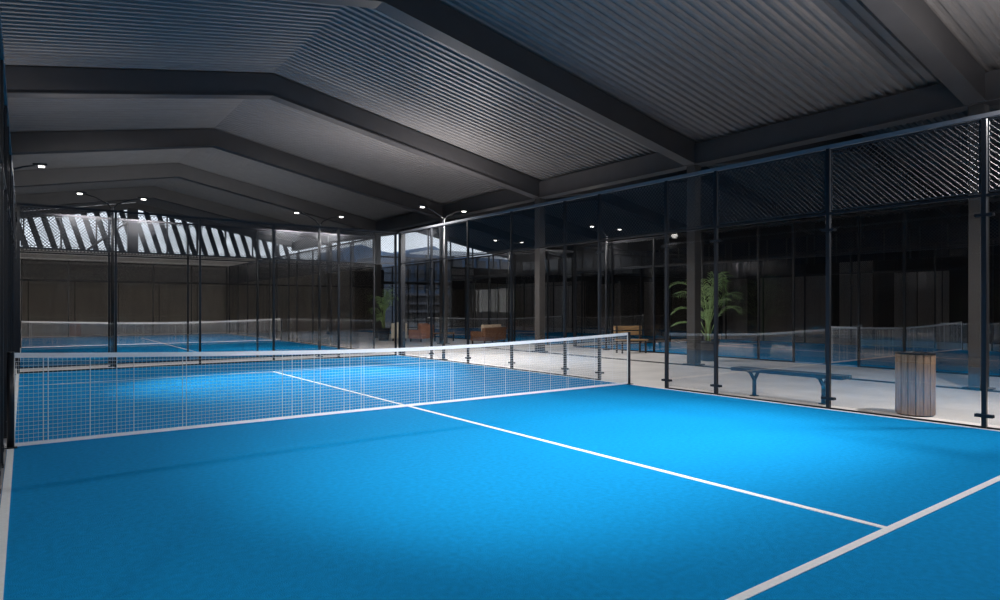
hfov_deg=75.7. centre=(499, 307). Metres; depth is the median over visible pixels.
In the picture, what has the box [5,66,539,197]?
rafter
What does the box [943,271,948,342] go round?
door
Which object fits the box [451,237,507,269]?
window
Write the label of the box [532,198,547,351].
steel column
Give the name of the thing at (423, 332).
armchair
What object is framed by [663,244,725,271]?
window
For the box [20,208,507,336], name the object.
wall
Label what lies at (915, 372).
bin
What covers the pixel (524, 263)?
window
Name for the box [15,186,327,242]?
rafter
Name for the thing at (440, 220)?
steel column
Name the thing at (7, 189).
fence
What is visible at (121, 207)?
window
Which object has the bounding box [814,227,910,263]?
window
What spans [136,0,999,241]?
ceiling
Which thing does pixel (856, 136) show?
rafter
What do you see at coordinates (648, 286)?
door
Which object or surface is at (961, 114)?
ceiling
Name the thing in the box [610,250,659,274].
window
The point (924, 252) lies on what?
window
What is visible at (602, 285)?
door
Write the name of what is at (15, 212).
fence
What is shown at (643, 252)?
fence
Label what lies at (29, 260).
fence
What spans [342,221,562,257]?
rafter
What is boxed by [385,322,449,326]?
ground
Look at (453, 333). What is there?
coffee table
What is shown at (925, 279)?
door
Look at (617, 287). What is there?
door
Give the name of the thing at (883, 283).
wall
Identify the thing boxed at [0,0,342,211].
ceiling
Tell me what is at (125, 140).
rafter
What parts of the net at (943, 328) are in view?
net post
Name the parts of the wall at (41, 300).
gable post, mullion post, dark panel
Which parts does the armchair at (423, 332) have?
armrest, frame, backrest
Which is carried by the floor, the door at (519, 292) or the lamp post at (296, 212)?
the lamp post at (296, 212)
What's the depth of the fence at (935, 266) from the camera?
26.92 m
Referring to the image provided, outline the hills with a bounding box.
[323,245,438,269]
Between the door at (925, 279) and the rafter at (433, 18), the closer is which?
the rafter at (433, 18)
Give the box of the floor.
[0,326,999,497]
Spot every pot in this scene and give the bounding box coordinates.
[377,328,389,340]
[701,340,719,360]
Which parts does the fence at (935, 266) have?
post, panel, post, panel, post, panel, post, rail, rail, panel, post, panel, post, panel, post, panel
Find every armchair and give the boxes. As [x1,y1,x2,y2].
[391,322,406,340]
[408,323,433,341]
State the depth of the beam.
16.11 m
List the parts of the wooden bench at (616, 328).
leg, backrest, backrest, seat, leg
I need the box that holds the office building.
[358,250,507,321]
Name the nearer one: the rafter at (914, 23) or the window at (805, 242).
the rafter at (914, 23)
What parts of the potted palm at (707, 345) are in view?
stem, stem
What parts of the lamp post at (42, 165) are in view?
arm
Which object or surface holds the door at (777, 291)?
in the wall at (883, 283)
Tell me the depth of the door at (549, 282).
51.88 m
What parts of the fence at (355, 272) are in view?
panel, rail, panel, post, panel, post, panel, post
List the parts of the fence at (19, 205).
post, panel, post, panel, post, rail, rail, panel, post, panel, post, panel, post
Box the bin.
[895,351,935,416]
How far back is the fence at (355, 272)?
47.24 m
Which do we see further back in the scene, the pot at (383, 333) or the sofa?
the pot at (383, 333)
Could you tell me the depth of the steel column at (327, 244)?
38.87 m
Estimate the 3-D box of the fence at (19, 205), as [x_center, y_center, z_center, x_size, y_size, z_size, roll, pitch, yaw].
[-7.457,-0.467,18.280,10.040,4.075,0.070,0,0,-37]
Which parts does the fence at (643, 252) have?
post, panel, post, panel, post, rail, rail, panel, post, panel, panel, post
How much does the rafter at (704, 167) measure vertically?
2.380 m
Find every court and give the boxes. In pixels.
[0,355,999,599]
[20,334,346,366]
[365,328,685,344]
[582,339,999,374]
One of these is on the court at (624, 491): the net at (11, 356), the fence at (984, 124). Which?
the net at (11, 356)
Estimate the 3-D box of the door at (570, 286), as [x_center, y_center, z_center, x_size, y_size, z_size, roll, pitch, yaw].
[5.879,-0.239,48.950,0.070,3.620,1.800,0,0,-37]
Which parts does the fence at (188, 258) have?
panel, post, panel, post, rail, rail, panel, post, panel, panel, post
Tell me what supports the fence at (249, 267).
on the floor
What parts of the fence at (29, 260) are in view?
post, panel, post, panel, rail, rail, panel, post, panel, post, panel, post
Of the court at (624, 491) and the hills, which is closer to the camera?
the court at (624, 491)
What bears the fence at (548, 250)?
on the floor
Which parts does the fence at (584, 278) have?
post, panel, post, panel, post, panel, post, panel, panel, post, panel, post, rail, post, rail, panel, post, panel, post, panel, post, panel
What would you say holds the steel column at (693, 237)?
on the floor
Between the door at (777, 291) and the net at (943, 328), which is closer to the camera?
the net at (943, 328)
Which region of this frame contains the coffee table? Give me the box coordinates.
[433,332,454,340]
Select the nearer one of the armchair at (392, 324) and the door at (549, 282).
the armchair at (392, 324)
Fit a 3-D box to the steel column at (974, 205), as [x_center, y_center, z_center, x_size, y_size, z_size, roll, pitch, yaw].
[9.284,-1.174,12.469,0.420,5.490,0.420,0,0,-37]
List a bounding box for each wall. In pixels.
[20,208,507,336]
[513,202,999,343]
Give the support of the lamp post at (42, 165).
on the floor
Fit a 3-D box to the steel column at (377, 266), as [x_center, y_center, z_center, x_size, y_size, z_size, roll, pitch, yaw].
[-6.421,-1.174,33.690,0.420,5.490,0.420,0,0,-37]
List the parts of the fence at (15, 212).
post, post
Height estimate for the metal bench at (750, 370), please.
0.495 m
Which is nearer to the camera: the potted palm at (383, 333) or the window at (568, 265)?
the potted palm at (383, 333)
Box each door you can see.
[513,283,532,326]
[533,282,550,327]
[551,282,568,327]
[569,281,585,328]
[601,284,604,329]
[614,283,620,325]
[644,282,652,330]
[723,279,746,334]
[760,277,791,336]
[795,276,825,337]
[839,261,872,339]
[894,272,916,340]
[918,271,941,341]
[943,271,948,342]
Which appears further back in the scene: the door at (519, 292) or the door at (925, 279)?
the door at (519, 292)
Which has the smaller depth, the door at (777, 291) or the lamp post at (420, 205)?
the lamp post at (420, 205)
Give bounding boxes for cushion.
[481,325,491,330]
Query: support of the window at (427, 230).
in the wall at (41, 300)
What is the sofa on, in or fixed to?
on the floor
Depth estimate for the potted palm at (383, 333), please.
30.83 m
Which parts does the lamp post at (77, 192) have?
arm, arm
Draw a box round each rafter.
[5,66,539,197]
[10,129,442,218]
[13,163,375,232]
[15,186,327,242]
[291,0,694,165]
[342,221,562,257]
[390,209,627,251]
[453,193,708,243]
[548,166,814,234]
[702,134,959,220]
[861,0,986,104]
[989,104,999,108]
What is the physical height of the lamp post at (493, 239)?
4.620 m
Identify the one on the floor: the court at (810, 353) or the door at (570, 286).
the court at (810, 353)
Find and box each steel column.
[325,243,333,333]
[372,233,380,337]
[437,219,449,343]
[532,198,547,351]
[683,165,704,365]
[962,103,995,390]
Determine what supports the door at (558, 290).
in the wall at (883, 283)
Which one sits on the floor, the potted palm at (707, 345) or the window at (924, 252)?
the potted palm at (707, 345)
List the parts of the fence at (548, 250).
post, panel, post, panel, rail, post, rail, panel, post, panel, panel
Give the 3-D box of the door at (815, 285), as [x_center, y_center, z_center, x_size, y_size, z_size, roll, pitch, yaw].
[16.611,-0.064,34.449,0.070,3.270,1.720,0,0,-37]
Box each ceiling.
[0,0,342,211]
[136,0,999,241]
[434,109,999,254]
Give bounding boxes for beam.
[291,69,999,250]
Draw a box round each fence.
[0,11,15,493]
[15,212,16,364]
[17,203,396,373]
[20,211,374,368]
[21,259,227,337]
[229,238,372,348]
[352,250,534,343]
[352,271,473,330]
[398,110,999,429]
[475,261,686,337]
[547,249,686,344]
[573,246,722,345]
[575,198,999,376]
[725,238,999,350]
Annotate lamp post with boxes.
[13,163,47,169]
[75,191,147,366]
[293,210,344,356]
[419,204,467,359]
[493,239,523,341]
[589,225,621,349]
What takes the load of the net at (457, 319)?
on the court at (519, 336)
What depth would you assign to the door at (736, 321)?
37.97 m
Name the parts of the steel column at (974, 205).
plate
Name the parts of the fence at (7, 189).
panel, post, panel, post, rail, rail, post, panel, post, panel, post, post, post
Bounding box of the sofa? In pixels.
[470,324,505,343]
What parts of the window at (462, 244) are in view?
frame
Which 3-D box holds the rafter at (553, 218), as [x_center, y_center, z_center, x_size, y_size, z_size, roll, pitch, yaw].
[1.276,-5.119,39.386,18.850,2.380,0.350,0,0,-37]
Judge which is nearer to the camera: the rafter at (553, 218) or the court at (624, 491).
the court at (624, 491)
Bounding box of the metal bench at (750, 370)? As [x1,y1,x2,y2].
[731,366,851,404]
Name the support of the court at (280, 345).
on the floor
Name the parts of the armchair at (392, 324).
backrest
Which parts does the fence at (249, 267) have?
post, panel, post, panel, post, panel, panel, post, post, panel, post, panel, post, rail, rail, panel, post, panel, post, panel, post, panel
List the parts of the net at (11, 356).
net post, net post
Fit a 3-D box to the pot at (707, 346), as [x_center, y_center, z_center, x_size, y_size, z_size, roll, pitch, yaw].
[6.207,1.271,19.149,0.640,0.600,0.640,0,0,-37]
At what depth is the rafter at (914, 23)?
10.99 m
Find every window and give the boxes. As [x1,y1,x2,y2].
[20,202,291,258]
[385,230,451,328]
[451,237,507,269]
[522,259,558,279]
[561,256,604,277]
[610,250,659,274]
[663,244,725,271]
[731,236,807,268]
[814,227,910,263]
[919,219,999,257]
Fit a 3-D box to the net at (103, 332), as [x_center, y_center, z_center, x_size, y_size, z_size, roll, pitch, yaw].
[-14.489,1.017,27.781,10.120,1.060,0.140,0,0,-37]
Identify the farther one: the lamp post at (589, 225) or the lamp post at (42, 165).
the lamp post at (589, 225)
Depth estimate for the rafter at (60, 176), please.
28.03 m
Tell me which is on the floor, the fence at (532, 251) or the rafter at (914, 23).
the fence at (532, 251)
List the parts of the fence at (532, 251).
panel, post, panel, panel, post, panel, post, panel, post, panel, post, panel, rail, rail, panel, post, panel, post, panel, post, panel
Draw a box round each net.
[4,332,631,448]
[20,318,281,347]
[426,316,562,335]
[823,321,963,363]
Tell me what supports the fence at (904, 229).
on the floor
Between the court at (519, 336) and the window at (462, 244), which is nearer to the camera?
the court at (519, 336)
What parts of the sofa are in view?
armrest, frame, backrest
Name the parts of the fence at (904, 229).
post, panel, post, panel, post, panel, post, panel, post, panel, rail, rail, post, panel, post, panel, post, panel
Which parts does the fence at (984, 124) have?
post, panel, post, panel, post, panel, post, panel, post, panel, post, panel, post, panel, rail, rail, post, panel, post, panel, glass panel, post, panel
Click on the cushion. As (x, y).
(482, 326)
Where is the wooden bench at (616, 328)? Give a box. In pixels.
[614,326,648,352]
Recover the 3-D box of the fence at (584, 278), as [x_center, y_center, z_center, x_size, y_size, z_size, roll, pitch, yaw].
[4.060,-0.467,41.508,0.070,4.075,20.060,0,0,-37]
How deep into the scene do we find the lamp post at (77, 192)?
17.18 m
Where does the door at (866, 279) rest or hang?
in the wall at (883, 283)
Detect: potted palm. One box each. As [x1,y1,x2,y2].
[367,285,394,340]
[670,271,744,360]
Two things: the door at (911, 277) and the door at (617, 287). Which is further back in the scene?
the door at (617, 287)
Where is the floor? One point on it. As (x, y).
(961, 405)
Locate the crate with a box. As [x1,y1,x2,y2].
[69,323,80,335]
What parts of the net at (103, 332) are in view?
net post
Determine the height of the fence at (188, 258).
4.075 m
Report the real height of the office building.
9.400 m
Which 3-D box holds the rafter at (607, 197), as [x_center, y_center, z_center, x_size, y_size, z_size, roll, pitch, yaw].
[5.202,-5.119,34.080,18.850,2.380,0.350,0,0,-37]
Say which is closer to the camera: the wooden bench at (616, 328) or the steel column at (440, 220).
the wooden bench at (616, 328)
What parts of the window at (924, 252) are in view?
frame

